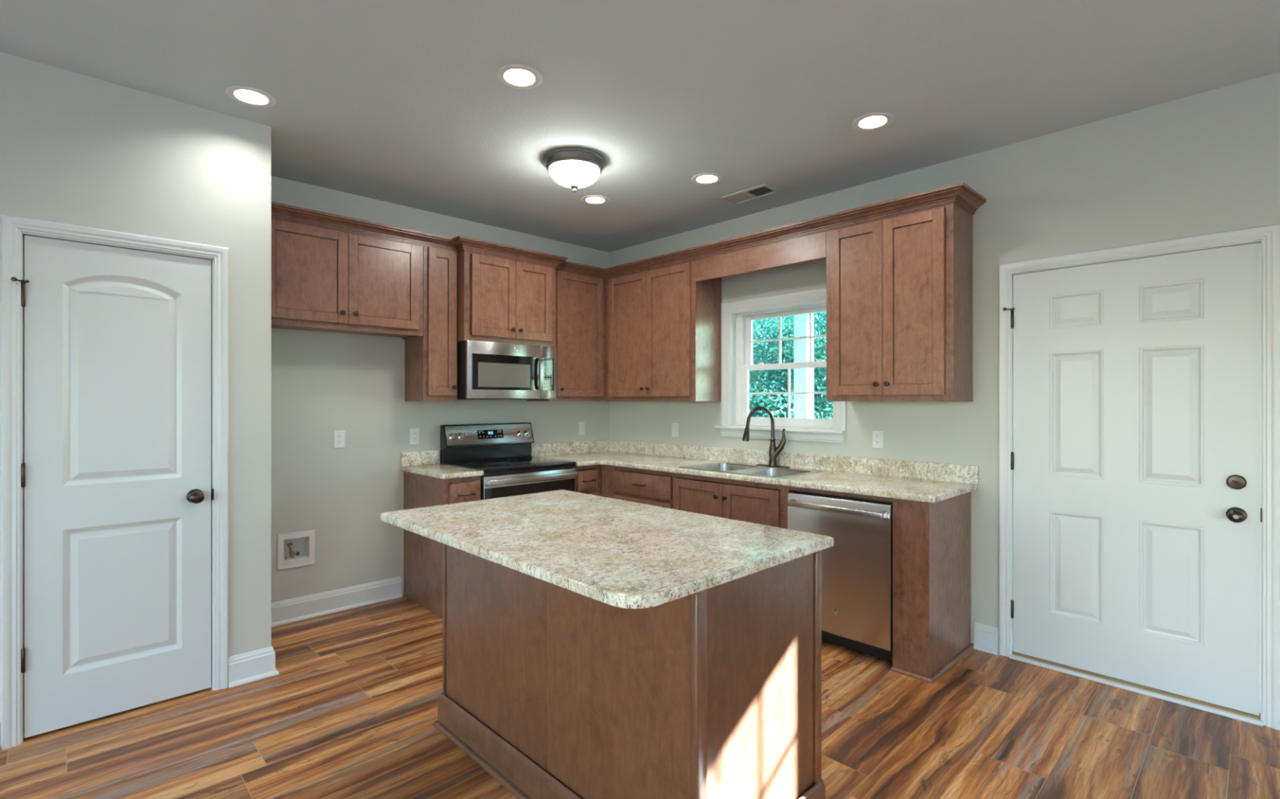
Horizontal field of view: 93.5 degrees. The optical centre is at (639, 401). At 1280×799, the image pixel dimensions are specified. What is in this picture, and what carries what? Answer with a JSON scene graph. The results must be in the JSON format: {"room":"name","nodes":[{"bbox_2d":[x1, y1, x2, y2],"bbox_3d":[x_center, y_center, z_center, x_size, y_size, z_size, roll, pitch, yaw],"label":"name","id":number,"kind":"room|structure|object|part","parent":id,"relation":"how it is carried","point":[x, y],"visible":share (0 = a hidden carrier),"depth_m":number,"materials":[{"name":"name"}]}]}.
{"room":"kitchen","nodes":[
{"label":"kitchen","id":0,"kind":"room"},
{"bbox_2d":[0,52,271,657],"bbox_3d":[-3.292,-0.171,1.699,3.905,3.080,0.120,0,0,-44],"label":"wall","id":1,"kind":"structure","parent":0,"point":[78,149],"depth_m":2.79,"materials":[{"name":"beige paint"}]},
{"bbox_2d":[10,235,211,737],"bbox_3d":[-2.252,0.344,2.607,0.654,2.022,0.111,0,0,-44],"label":"door","id":2,"kind":"structure","parent":1,"relation":"in","point":[116,471],"depth_m":2.61,"materials":[{"name":"white paint"}]},
{"bbox_3d":[-2.044,0.443,2.773,0.057,0.057,0.059,0,0,-44],"label":"knob","id":3,"kind":"part","parent":2,"relation":"part of","materials":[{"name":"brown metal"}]},
{"bbox_2d":[0,213,228,750],"bbox_3d":[-2.283,0.318,2.665,0.750,2.102,0.138,0,0,-44],"label":"door frame","id":4,"kind":"structure","parent":1,"relation":"attached to","point":[13,229],"depth_m":2.40,"materials":[{"name":"white paint"}]},
{"bbox_3d":[-2.023,0.442,2.855,0.012,0.055,0.026,0,0,-44],"label":"strike plate","id":5,"kind":"part","parent":4,"relation":"part of","materials":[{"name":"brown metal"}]},
{"bbox_2d":[271,175,608,602],"bbox_3d":[-2.779,-0.171,3.250,6.800,3.080,0.140,0,0,-44],"label":"wall","id":6,"kind":"structure","parent":0,"point":[322,383],"depth_m":4.00,"materials":[{"name":"beige paint"}]},
{"bbox_2d":[277,529,315,570],"bbox_3d":[-2.176,0.928,3.791,0.207,0.215,0.094,0,0,-44],"label":"water supply box","id":7,"kind":"object","parent":6,"relation":"attached to","point":[295,549],"visible":1,"depth_m":3.79,"materials":[{"name":"white plastic"}]},
{"bbox_2d":[271,576,402,626],"bbox_3d":[-2.002,1.299,3.885,0.930,0.139,0.029,0,0,-44],"label":"baseboard","id":8,"kind":"structure","parent":6,"relation":"attached to","point":[297,609],"depth_m":3.90,"materials":[{"name":"white paint"}]},
{"bbox_2d":[333,430,345,448],"bbox_3d":[-1.966,0.251,3.934,0.070,0.114,0.008,0,0,-44],"label":"wall outlet","id":9,"kind":"object","parent":6,"relation":"attached to","point":[339,437],"visible":1,"depth_m":3.93,"materials":[{"name":"white plastic"}]},
{"bbox_2d":[336,434,342,438],"bbox_3d":[-1.965,0.231,3.933,0.033,0.028,0.002,0,0,-44],"label":"receptacle","id":10,"kind":"object","parent":9,"relation":"attached to","point":[338,436],"depth_m":3.93,"materials":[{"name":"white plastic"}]},
{"bbox_2d":[336,440,342,444],"bbox_3d":[-1.965,0.270,3.933,0.033,0.028,0.002,0,0,-44],"label":"receptacle","id":11,"kind":"object","parent":9,"relation":"attached to","point":[338,442],"depth_m":3.93,"materials":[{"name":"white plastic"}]},
{"bbox_2d":[271,217,422,339],"bbox_3d":[-1.890,-0.753,3.768,0.984,0.637,0.352,0,0,-44],"label":"upper cabinet","id":12,"kind":"object","parent":6,"relation":"attached to","point":[323,279],"visible":0.91,"depth_m":3.66,"materials":[{"name":"brown wood"}]},
{"bbox_3d":[-1.946,-0.750,3.521,0.445,0.555,0.020,0,0,-44],"label":"door","id":13,"kind":"part","parent":12,"relation":"part of","materials":[{"name":"brown wood"}]},
{"bbox_3d":[-1.796,-0.533,3.634,0.031,0.031,0.028,0,0,-44],"label":"knob","id":14,"kind":"part","parent":12,"relation":"part of","materials":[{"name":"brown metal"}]},
{"bbox_3d":[-1.742,-0.533,3.686,0.031,0.031,0.028,0,0,-44],"label":"knob","id":15,"kind":"part","parent":12,"relation":"part of","materials":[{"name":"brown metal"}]},
{"bbox_3d":[-1.625,-0.750,3.832,0.444,0.555,0.020,0,0,-44],"label":"door","id":16,"kind":"part","parent":12,"relation":"part of","materials":[{"name":"brown wood"}]},
{"bbox_2d":[409,428,419,444],"bbox_3d":[-1.604,0.251,4.285,0.070,0.114,0.008,0,0,-44],"label":"wall outlet","id":17,"kind":"object","parent":6,"relation":"attached to","point":[414,433],"visible":1,"depth_m":4.28,"materials":[{"name":"white plastic"}]},
{"bbox_2d":[400,449,439,466],"bbox_3d":[-1.570,0.408,4.309,0.282,0.099,0.020,0,0,-44],"label":"backsplash","id":18,"kind":"structure","parent":6,"relation":"attached to","point":[424,457],"depth_m":4.29,"materials":[{"name":"beige stone"}]},
{"bbox_2d":[404,245,457,401],"bbox_3d":[-1.447,-0.535,4.197,0.243,1.073,0.352,0,0,-44],"label":"upper cabinet","id":19,"kind":"object","parent":6,"relation":"attached to","point":[430,358],"visible":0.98,"depth_m":4.09,"materials":[{"name":"brown wood"}]},
{"bbox_3d":[-1.365,-0.535,4.112,0.243,1.073,0.019,0,0,-44],"label":"frame","id":20,"kind":"part","parent":19,"relation":"part of","materials":[{"name":"brown wood"}]},
{"bbox_3d":[-1.347,-0.534,4.101,0.199,0.994,0.020,0,0,-44],"label":"door","id":21,"kind":"part","parent":19,"relation":"part of","materials":[{"name":"brown wood"}]},
{"bbox_2d":[457,249,555,346],"bbox_3d":[-1.052,-0.745,4.518,0.766,0.653,0.442,0,0,-44],"label":"upper cabinet","id":22,"kind":"object","parent":6,"relation":"attached to","point":[500,300],"visible":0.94,"depth_m":4.34,"materials":[{"name":"brown wood"}]},
{"bbox_3d":[-1.038,-0.739,4.276,0.348,0.564,0.020,0,0,-44],"label":"door","id":23,"kind":"part","parent":22,"relation":"part of","materials":[{"name":"brown wood"}]},
{"bbox_2d":[457,340,556,399],"bbox_3d":[-1.038,-0.214,4.506,0.754,0.406,0.464,0,0,-44],"label":"microwave","id":24,"kind":"object","parent":22,"relation":"attached to","point":[486,371],"visible":0.98,"depth_m":4.32,"materials":[{"name":"silver metal"}]},
{"bbox_3d":[-0.959,-0.204,4.324,0.546,0.250,0.002,0,0,-44],"label":"door glass","id":25,"kind":"part","parent":24,"relation":"part of","materials":[{"name":"black glass"}]},
{"bbox_3d":[-0.746,-0.204,4.500,0.026,0.242,0.049,0,0,-44],"label":"door handle","id":26,"kind":"part","parent":24,"relation":"part of","materials":[{"name":"metal"}]},
{"bbox_3d":[-0.698,-0.204,4.577,0.105,0.250,0.002,0,0,-44],"label":"keypad glass","id":27,"kind":"part","parent":24,"relation":"part of","materials":[{"name":"black glass"}]},
{"bbox_3d":[-0.796,-0.739,4.510,0.319,0.564,0.020,0,0,-44],"label":"door","id":28,"kind":"part","parent":22,"relation":"part of","materials":[{"name":"brown wood"}]},
{"bbox_2d":[527,270,604,401],"bbox_3d":[-0.596,-0.535,5.022,0.583,1.073,0.352,0,0,-44],"label":"upper cabinet","id":29,"kind":"object","parent":6,"relation":"attached to","point":[580,300],"visible":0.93,"depth_m":4.93,"materials":[{"name":"brown wood"}]},
{"bbox_3d":[-0.487,-0.537,4.934,0.474,0.997,0.020,0,0,-44],"label":"door","id":30,"kind":"part","parent":29,"relation":"part of","materials":[{"name":"brown wood"}]},
{"bbox_2d":[577,422,584,435],"bbox_3d":[-0.516,0.243,5.338,0.070,0.114,0.010,0,0,-44],"label":"light switch","id":31,"kind":"object","parent":6,"relation":"attached to","point":[580,424],"visible":1,"depth_m":5.33,"materials":[{"name":"white plastic"}]},
{"bbox_2d":[0,0,1279,252],"bbox_3d":[0.262,-1.374,0.112,6.800,0.001,8.600,0,0,-44],"label":"ceiling","id":32,"kind":"structure","parent":0,"point":[405,103],"depth_m":2.58,"materials":[{"name":"paint"}]},
{"bbox_2d":[225,85,275,107],"bbox_3d":[-1.754,-1.396,2.715,0.192,0.056,0.192,0,0,-44],"label":"recessed light","id":33,"kind":"object","parent":32,"relation":"in","point":[247,95],"visible":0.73,"depth_m":2.74,"materials":[{"name":"white plastic"}]},
{"bbox_2d":[496,64,542,88],"bbox_3d":[-0.510,-1.396,2.550,0.192,0.056,0.192,0,0,-44],"label":"recessed light","id":34,"kind":"object","parent":32,"relation":"in","point":[513,76],"visible":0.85,"depth_m":2.58,"materials":[{"name":"white plastic"}]},
{"bbox_2d":[543,146,604,192],"bbox_3d":[-0.373,-1.281,3.429,0.350,0.184,0.350,0,0,-44],"label":"flush ceiling light","id":35,"kind":"object","parent":32,"relation":"attached to","point":[575,168],"visible":1,"depth_m":3.32,"materials":[{"name":"white glass"}]},
{"bbox_2d":[581,195,608,204],"bbox_3d":[-0.306,-1.396,4.106,0.192,0.056,0.192,0,0,-44],"label":"recessed light","id":36,"kind":"object","parent":32,"relation":"in","point":[589,199],"visible":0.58,"depth_m":4.14,"materials":[{"name":"white plastic"}]},
{"bbox_2d":[691,173,722,185],"bbox_3d":[0.413,-1.396,3.717,0.192,0.056,0.192,0,0,-44],"label":"recessed light","id":37,"kind":"object","parent":32,"relation":"in","point":[704,179],"visible":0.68,"depth_m":3.75,"materials":[{"name":"white plastic"}]},
{"bbox_2d":[719,183,782,204],"bbox_3d":[0.731,-1.467,3.998,0.193,0.225,0.370,0,0,-44],"label":"ceiling vent","id":38,"kind":"object","parent":32,"relation":"in","point":[762,190],"visible":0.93,"depth_m":4.01,"materials":[{"name":"white metal"}]},
{"bbox_2d":[852,112,893,131],"bbox_3d":[1.144,-1.396,2.958,0.192,0.056,0.192,0,0,-44],"label":"recessed light","id":39,"kind":"object","parent":32,"relation":"in","point":[873,121],"visible":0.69,"depth_m":2.99,"materials":[{"name":"white plastic"}]},
{"bbox_2d":[0,595,1279,798],"bbox_3d":[0.262,1.429,0.112,7.080,0.120,8.880,0,0,-44],"label":"floor","id":40,"kind":"structure","parent":0,"point":[350,709],"depth_m":2.44,"materials":[{"name":"wood"}]},
{"bbox_2d":[404,471,480,617],"bbox_3d":[-1.339,0.930,4.085,0.260,0.878,0.664,0,0,-44],"label":"base cabinet","id":41,"kind":"object","parent":40,"relation":"on","point":[423,556],"visible":0.42,"depth_m":3.96,"materials":[{"name":"brown wood"}]},
{"bbox_3d":[-1.451,1.360,4.026,0.017,0.018,0.590,0,0,-44],"label":"shoe moulding","id":42,"kind":"part","parent":41,"relation":"part of","materials":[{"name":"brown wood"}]},
{"bbox_2d":[400,449,483,479],"bbox_3d":[-1.352,0.424,4.084,0.282,0.131,0.647,0,0,-44],"label":"countertop","id":43,"kind":"structure","parent":41,"relation":"on","point":[425,463],"depth_m":4.16,"materials":[{"name":"beige stone"}]},
{"bbox_3d":[-1.152,0.879,3.893,0.259,0.776,0.019,0,0,-44],"label":"frame","id":44,"kind":"part","parent":41,"relation":"part of","materials":[{"name":"brown wood"}]},
{"bbox_3d":[-1.131,0.601,3.886,0.212,0.155,0.020,0,0,-44],"label":"drawer","id":45,"kind":"part","parent":41,"relation":"part of","materials":[{"name":"brown wood"}]},
{"bbox_3d":[-1.112,0.603,3.866,0.119,0.015,0.035,0,0,-44],"label":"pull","id":46,"kind":"part","parent":41,"relation":"part of","materials":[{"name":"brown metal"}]},
{"bbox_2d":[440,422,577,500],"bbox_3d":[-0.958,0.772,4.432,0.763,1.194,0.674,0,0,-44],"label":"range","id":47,"kind":"object","parent":40,"relation":"on","point":[502,451],"visible":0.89,"depth_m":4.41,"materials":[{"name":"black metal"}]},
{"bbox_3d":[-1.364,0.262,4.393,0.052,0.050,0.035,0,0,-44],"label":"knob","id":48,"kind":"part","parent":47,"relation":"part of","materials":[{"name":"metal"}]},
{"bbox_3d":[-1.313,0.262,4.442,0.052,0.050,0.035,0,0,-44],"label":"knob","id":49,"kind":"part","parent":47,"relation":"part of","materials":[{"name":"metal"}]},
{"bbox_3d":[-1.144,0.253,4.624,0.738,0.137,0.044,0,0,-44],"label":"control panel","id":50,"kind":"part","parent":47,"relation":"part of","materials":[{"name":"metal"}]},
{"bbox_2d":[444,457,576,473],"bbox_3d":[-0.947,0.463,4.421,0.763,0.022,0.577,0,0,-44],"label":"cooktop","id":51,"kind":"object","parent":47,"relation":"in","point":[486,464],"depth_m":4.37,"materials":[{"name":"black glass"}]},
{"bbox_3d":[-0.950,0.262,4.794,0.052,0.050,0.035,0,0,-44],"label":"knob","id":52,"kind":"part","parent":47,"relation":"part of","materials":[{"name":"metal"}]},
{"bbox_3d":[-0.902,0.262,4.841,0.052,0.050,0.035,0,0,-44],"label":"knob","id":53,"kind":"part","parent":47,"relation":"part of","materials":[{"name":"metal"}]},
{"bbox_3d":[-0.765,0.822,4.233,0.758,0.643,0.029,0,0,-44],"label":"oven door","id":54,"kind":"part","parent":47,"relation":"part of","materials":[{"name":"metal"}]},
{"bbox_3d":[-0.764,0.486,4.232,0.758,0.022,0.034,0,0,-44],"label":"vent trim","id":55,"kind":"part","parent":47,"relation":"part of","materials":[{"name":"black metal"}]},
{"bbox_3d":[-0.740,0.541,4.207,0.738,0.040,0.048,0,0,-44],"label":"oven handle","id":56,"kind":"part","parent":47,"relation":"part of","materials":[{"name":"metal"}]},
{"bbox_2d":[573,464,600,496],"bbox_3d":[-0.594,0.930,4.806,0.272,0.878,0.664,0,0,-44],"label":"base cabinet","id":57,"kind":"object","parent":40,"relation":"on","point":[588,481],"visible":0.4,"depth_m":4.60,"materials":[{"name":"brown wood"}]},
{"bbox_3d":[-0.402,0.604,4.592,0.194,0.150,0.020,0,0,-44],"label":"drawer","id":58,"kind":"part","parent":57,"relation":"part of","materials":[{"name":"brown wood"}]},
{"bbox_3d":[-0.383,0.606,4.573,0.119,0.015,0.035,0,0,-44],"label":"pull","id":59,"kind":"part","parent":57,"relation":"part of","materials":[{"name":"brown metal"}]},
{"bbox_2d":[431,543,825,798],"bbox_3d":[-0.116,0.929,2.262,0.702,0.880,1.472,0,0,-44],"label":"kitchen island","id":60,"kind":"object","parent":40,"relation":"on","point":[554,691],"visible":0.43,"depth_m":1.84,"materials":[{"name":"brown wood"}]},
{"bbox_3d":[-0.133,1.360,2.246,0.656,0.018,1.472,0,0,-44],"label":"shoe moulding","id":61,"kind":"part","parent":60,"relation":"part of","materials":[{"name":"brown wood"}]},
{"bbox_3d":[-0.566,0.884,2.285,0.012,0.790,0.709,0,0,-44],"label":"panel","id":62,"kind":"part","parent":60,"relation":"part of","materials":[{"name":"brown wood"}]},
{"bbox_2d":[380,489,833,608],"bbox_3d":[-0.207,0.472,2.242,0.936,0.031,1.520,0,0,-44],"label":"island countertop","id":63,"kind":"structure","parent":60,"relation":"on","point":[615,553],"depth_m":1.95,"materials":[{"name":"beige stone"}]},
{"bbox_3d":[-0.090,0.884,1.794,0.012,0.790,0.650,0,0,-44],"label":"panel","id":64,"kind":"part","parent":60,"relation":"part of","materials":[{"name":"brown wood"}]},
{"bbox_3d":[-0.126,1.293,2.252,0.639,0.115,1.438,0,0,-44],"label":"moulding","id":65,"kind":"part","parent":60,"relation":"part of","materials":[{"name":"brown wood"}]},
{"bbox_3d":[0.361,0.884,1.762,0.546,0.790,0.012,0,0,-44],"label":"panel","id":66,"kind":"part","parent":60,"relation":"part of","materials":[{"name":"brown wood"}]},
{"bbox_2d":[601,464,674,509],"bbox_3d":[0.166,0.930,4.618,0.664,0.878,0.770,0,0,-44],"label":"base cabinet","id":67,"kind":"object","parent":40,"relation":"on","point":[651,487],"visible":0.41,"depth_m":4.38,"materials":[{"name":"brown wood"}]},
{"bbox_3d":[-0.095,0.979,4.475,0.020,0.530,0.296,0,0,-44],"label":"door","id":68,"kind":"part","parent":67,"relation":"part of","materials":[{"name":"brown wood"}]},
{"bbox_3d":[-0.010,0.607,4.348,0.035,0.015,0.119,0,0,-44],"label":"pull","id":69,"kind":"part","parent":67,"relation":"part of","materials":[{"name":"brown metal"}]},
{"bbox_3d":[0.010,0.605,4.367,0.020,0.159,0.598,0,0,-44],"label":"drawer","id":70,"kind":"part","parent":67,"relation":"part of","materials":[{"name":"brown wood"}]},
{"bbox_3d":[0.114,0.979,4.259,0.020,0.530,0.299,0,0,-44],"label":"door","id":71,"kind":"part","parent":67,"relation":"part of","materials":[{"name":"brown wood"}]},
{"bbox_2d":[673,472,793,528],"bbox_3d":[0.752,0.930,4.018,0.656,0.878,0.904,0,0,-44],"label":"base cabinet","id":72,"kind":"object","parent":40,"relation":"on","point":[766,507],"visible":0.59,"depth_m":3.77,"materials":[{"name":"brown wood"}]},
{"bbox_3d":[0.381,0.886,3.983,0.020,0.716,0.426,0,0,-44],"label":"door","id":73,"kind":"part","parent":72,"relation":"part of","materials":[{"name":"brown wood"}]},
{"bbox_3d":[0.534,0.612,3.792,0.028,0.031,0.031,0,0,-44],"label":"knob","id":74,"kind":"part","parent":72,"relation":"part of","materials":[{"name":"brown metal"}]},
{"bbox_3d":[0.674,0.886,3.681,0.020,0.716,0.408,0,0,-44],"label":"door","id":75,"kind":"part","parent":72,"relation":"part of","materials":[{"name":"brown wood"}]},
{"bbox_2d":[531,440,978,502],"bbox_3d":[0.477,0.424,4.140,0.882,0.131,3.111,0,0,-44],"label":"countertop","id":76,"kind":"structure","parent":72,"relation":"on","point":[922,482],"depth_m":3.86,"materials":[{"name":"beige stone"}]},
{"bbox_2d":[678,461,826,490],"bbox_3d":[0.744,0.546,4.039,0.558,0.185,0.840,0,0,-44],"label":"sink","id":77,"kind":"object","parent":76,"relation":"in","point":[745,468],"visible":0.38,"depth_m":4.07,"materials":[{"name":"metal"}]},
{"bbox_3d":[0.579,0.546,4.161,0.420,0.185,0.365,0,0,-44],"label":"bowl","id":78,"kind":"part","parent":77,"relation":"part of","materials":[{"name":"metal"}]},
{"bbox_3d":[0.859,0.546,3.872,0.420,0.185,0.370,0,0,-44],"label":"bowl","id":79,"kind":"part","parent":77,"relation":"part of","materials":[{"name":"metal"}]},
{"bbox_2d":[742,406,790,467],"bbox_3d":[0.849,0.244,4.113,0.281,0.418,0.260,0,0,-44],"label":"faucet","id":80,"kind":"object","parent":76,"relation":"on","point":[774,451],"visible":1,"depth_m":4.15,"materials":[{"name":"brown metal"}]},
{"bbox_3d":[0.827,0.154,4.136,0.242,0.238,0.025,0,0,-27],"label":"spout","id":81,"kind":"part","parent":80,"relation":"part of","materials":[{"name":"brown metal"}]},
{"bbox_3d":[0.924,0.450,4.185,0.060,0.006,0.260,0,0,-44],"label":"deck plate","id":82,"kind":"part","parent":80,"relation":"part of","materials":[{"name":"brown metal"}]},
{"bbox_3d":[0.960,0.290,4.165,0.100,0.203,0.046,0,0,26],"label":"lever handle","id":83,"kind":"part","parent":80,"relation":"part of","materials":[{"name":"brown metal"}]},
{"bbox_2d":[789,486,893,502],"bbox_3d":[1.083,0.503,3.288,0.019,0.025,0.603,0,0,-44],"label":"strip","id":84,"kind":"object","parent":72,"relation":"attached to","point":[793,488],"visible":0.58,"depth_m":3.26,"materials":[{"name":"brown wood"}]},
{"bbox_2d":[786,490,893,662],"bbox_3d":[1.259,0.940,3.458,0.650,0.834,0.595,0,0,-44],"label":"dishwasher","id":85,"kind":"object","parent":40,"relation":"on","point":[857,571],"visible":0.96,"depth_m":3.19,"materials":[{"name":"silver metal"}]},
{"bbox_3d":[1.047,0.582,3.249,0.054,0.040,0.559,0,0,-44],"label":"handle","id":86,"kind":"part","parent":85,"relation":"part of","materials":[{"name":"metal"}]},
{"bbox_2d":[793,490,893,503],"bbox_3d":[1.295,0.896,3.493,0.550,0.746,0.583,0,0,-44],"label":"control panel","id":87,"kind":"object","parent":85,"relation":"in","point":[804,492],"depth_m":3.29,"materials":[{"name":"plastic"}]},
{"bbox_2d":[891,492,973,684],"bbox_3d":[1.567,0.930,3.199,0.626,0.878,0.196,0,0,-44],"label":"end panel","id":88,"kind":"object","parent":40,"relation":"on","point":[931,541],"visible":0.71,"depth_m":3.03,"materials":[{"name":"brown wood"}]},
{"bbox_3d":[1.567,1.360,3.199,0.626,0.018,0.196,0,0,-44],"label":"shoe moulding","id":89,"kind":"part","parent":88,"relation":"part of","materials":[{"name":"brown wood"}]},
{"bbox_3d":[1.623,0.930,3.153,0.608,0.878,0.018,0,0,-44],"label":"panel","id":90,"kind":"part","parent":88,"relation":"part of","materials":[{"name":"brown wood"}]},
{"bbox_2d":[1008,651,1263,726],"bbox_3d":[2.346,1.355,2.918,0.160,0.028,0.940,0,0,-44],"label":"threshold","id":91,"kind":"object","parent":40,"relation":"on","point":[1251,718],"visible":0.55,"depth_m":2.81,"materials":[{"name":"white paint"}]},
{"bbox_2d":[608,71,1279,644],"bbox_3d":[2.705,-0.171,2.577,0.140,3.080,8.740,0,0,-44],"label":"wall","id":92,"kind":"structure","parent":0,"point":[1206,162],"depth_m":3.24,"materials":[{"name":"beige paint"}]},
{"bbox_2d":[604,259,721,401],"bbox_3d":[0.043,-0.535,4.969,0.352,1.073,1.313,0,0,-44],"label":"upper cabinet","id":93,"kind":"object","parent":92,"relation":"attached to","point":[663,325],"visible":0.92,"depth_m":4.62,"materials":[{"name":"brown wood"}]},
{"bbox_3d":[-0.104,-0.532,4.922,0.020,0.991,0.449,0,0,-44],"label":"door","id":94,"kind":"part","parent":93,"relation":"part of","materials":[{"name":"brown wood"}]},
{"bbox_3d":[0.212,-0.530,4.596,0.020,0.987,0.455,0,0,-44],"label":"door","id":95,"kind":"part","parent":93,"relation":"part of","materials":[{"name":"brown wood"}]},
{"bbox_2d":[695,231,826,281],"bbox_3d":[0.880,-0.974,4.140,0.304,0.194,1.040,0,0,-44],"label":"valance","id":96,"kind":"object","parent":93,"relation":"attached to","point":[809,247],"visible":0.85,"depth_m":3.99,"materials":[{"name":"brown wood"}]},
{"bbox_2d":[671,422,678,436],"bbox_3d":[0.286,0.239,4.964,0.010,0.114,0.070,0,0,-44],"label":"light switch","id":97,"kind":"object","parent":92,"relation":"attached to","point":[674,425],"visible":1,"depth_m":4.96,"materials":[{"name":"white plastic"}]},
{"bbox_2d":[714,287,846,443],"bbox_3d":[1.002,-0.240,4.306,0.180,1.026,1.059,0,0,-44],"label":"window","id":98,"kind":"structure","parent":92,"relation":"in","point":[744,341],"depth_m":4.40,"materials":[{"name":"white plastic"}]},
{"bbox_3d":[1.102,-0.437,4.290,0.030,0.411,0.829,0,0,-44],"label":"sash","id":99,"kind":"part","parent":98,"relation":"part of","materials":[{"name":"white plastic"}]},
{"bbox_3d":[1.076,-0.050,4.268,0.030,0.443,0.837,0,0,-44],"label":"sash","id":100,"kind":"part","parent":98,"relation":"part of","materials":[{"name":"white plastic"}]},
{"bbox_2d":[872,430,883,448],"bbox_3d":[1.477,0.238,3.737,0.008,0.114,0.070,0,0,-44],"label":"wall outlet","id":101,"kind":"object","parent":92,"relation":"attached to","point":[877,435],"visible":1,"depth_m":3.73,"materials":[{"name":"white plastic"}]},
{"bbox_2d":[875,434,879,438],"bbox_3d":[1.475,0.218,3.736,0.002,0.028,0.033,0,0,-44],"label":"receptacle","id":102,"kind":"object","parent":101,"relation":"attached to","point":[877,436],"depth_m":3.73,"materials":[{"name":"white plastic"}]},
{"bbox_2d":[875,440,879,444],"bbox_3d":[1.475,0.257,3.736,0.002,0.028,0.033,0,0,-44],"label":"receptacle","id":103,"kind":"object","parent":101,"relation":"attached to","point":[877,442],"depth_m":3.73,"materials":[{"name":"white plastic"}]},
{"bbox_2d":[826,203,973,401],"bbox_3d":[1.477,-0.535,3.490,0.352,1.073,0.723,0,0,-44],"label":"upper cabinet","id":104,"kind":"object","parent":92,"relation":"attached to","point":[900,287],"visible":0.98,"depth_m":3.32,"materials":[{"name":"brown wood"}]},
{"bbox_2d":[271,182,986,279],"bbox_3d":[-0.126,-1.072,3.318,2.890,0.074,2.844,0,0,-44],"label":"crown molding","id":105,"kind":"structure","parent":104,"relation":"attached to","point":[962,195],"depth_m":3.81,"materials":[{"name":"brown wood"}]},
{"bbox_3d":[1.262,-0.529,3.513,0.020,0.988,0.317,0,0,-44],"label":"door","id":106,"kind":"part","parent":104,"relation":"part of","materials":[{"name":"brown wood"}]},
{"bbox_3d":[1.334,-0.097,3.404,0.028,0.031,0.031,0,0,-44],"label":"knob","id":107,"kind":"part","parent":104,"relation":"part of","materials":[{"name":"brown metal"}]},
{"bbox_3d":[1.379,-0.097,3.358,0.028,0.031,0.031,0,0,-44],"label":"knob","id":108,"kind":"part","parent":104,"relation":"part of","materials":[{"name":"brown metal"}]},
{"bbox_3d":[1.488,-0.527,3.280,0.020,0.984,0.326,0,0,-44],"label":"door","id":109,"kind":"part","parent":104,"relation":"part of","materials":[{"name":"brown wood"}]},
{"bbox_2d":[973,622,998,655],"bbox_3d":[1.894,1.299,3.292,0.029,0.139,0.119,0,0,-44],"label":"baseboard","id":110,"kind":"structure","parent":92,"relation":"attached to","point":[985,637],"depth_m":3.29,"materials":[{"name":"white paint"}]},
{"bbox_2d":[1003,242,1259,715],"bbox_3d":[2.288,0.332,2.887,0.115,2.013,0.952,0,0,-44],"label":"door","id":111,"kind":"structure","parent":92,"relation":"in","point":[1135,457],"depth_m":2.84,"materials":[{"name":"white paint"}]},
{"bbox_3d":[2.554,0.493,2.578,0.059,0.054,0.054,0,0,-44],"label":"knob","id":112,"kind":"part","parent":111,"relation":"part of","materials":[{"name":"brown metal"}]},
{"bbox_2d":[998,223,1279,730],"bbox_3d":[2.347,0.314,2.919,0.138,2.109,1.048,0,0,-44],"label":"door frame","id":113,"kind":"structure","parent":92,"relation":"attached to","point":[1268,237],"depth_m":2.55,"materials":[{"name":"white paint"}]},
{"bbox_3d":[2.641,0.484,2.553,0.026,0.060,0.012,0,0,-44],"label":"strike plate","id":114,"kind":"part","parent":113,"relation":"part of","materials":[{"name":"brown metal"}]},
{"bbox_3d":[-2.193,-0.171,3.284,0.120,3.080,0.627,0,0,-44],"label":"wall","id":115,"kind":"structure","parent":0,"visible":0},
{"bbox_2d":[228,645,279,688],"bbox_3d":[-2.142,1.299,3.209,0.210,0.139,0.746,0,0,-44],"label":"baseboard","id":116,"kind":"structure","parent":115,"relation":"attached to","point":[258,664],"depth_m":2.94,"materials":[{"name":"white paint"}]},
{"label":"outside","id":117,"kind":"structure","parent":0,"visible":0},
{"bbox_3d":[6.893,2.044,12.524,100.000,0.150,100.000,0,0,-44],"label":"ground","id":118,"kind":"structure","parent":117,"visible":0},
{"bbox_2d":[749,316,794,384],"bbox_3d":[6.032,-1.195,24.472,6.104,8.436,6.085,0,0,-16],"label":"tree","id":119,"kind":"object","parent":118,"relation":"on","point":[784,317],"visible":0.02,"depth_m":23.10,"materials":[{"name":"green plant"}]},
{"bbox_2d":[749,312,826,412],"bbox_3d":[4.870,-0.562,16.729,4.868,6.748,4.883,0,0,41],"label":"tree","id":120,"kind":"object","parent":118,"relation":"on","point":[765,322],"visible":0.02,"depth_m":16.34,"materials":[{"name":"green plant"}]},
{"bbox_2d":[749,311,832,418],"bbox_3d":[2.608,-0.141,10.714,4.069,5.624,4.056,0,0,-12],"label":"tree","id":121,"kind":"object","parent":118,"relation":"on","point":[823,409],"visible":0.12,"depth_m":9.69,"materials":[{"name":"green plant"}]},
{"bbox_3d":[1.900,1.699,5.111,2.190,0.540,6.100,0,0,-44],"label":"porch deck","id":122,"kind":"object","parent":118,"relation":"on","visible":0},
{"bbox_2d":[794,313,813,418],"bbox_3d":[1.725,0.089,6.333,0.190,2.680,0.190,0,0,-44],"label":"porch post","id":123,"kind":"object","parent":122,"relation":"on","point":[803,377],"visible":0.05,"depth_m":6.28,"materials":[{"name":"white paint"}]}
]}

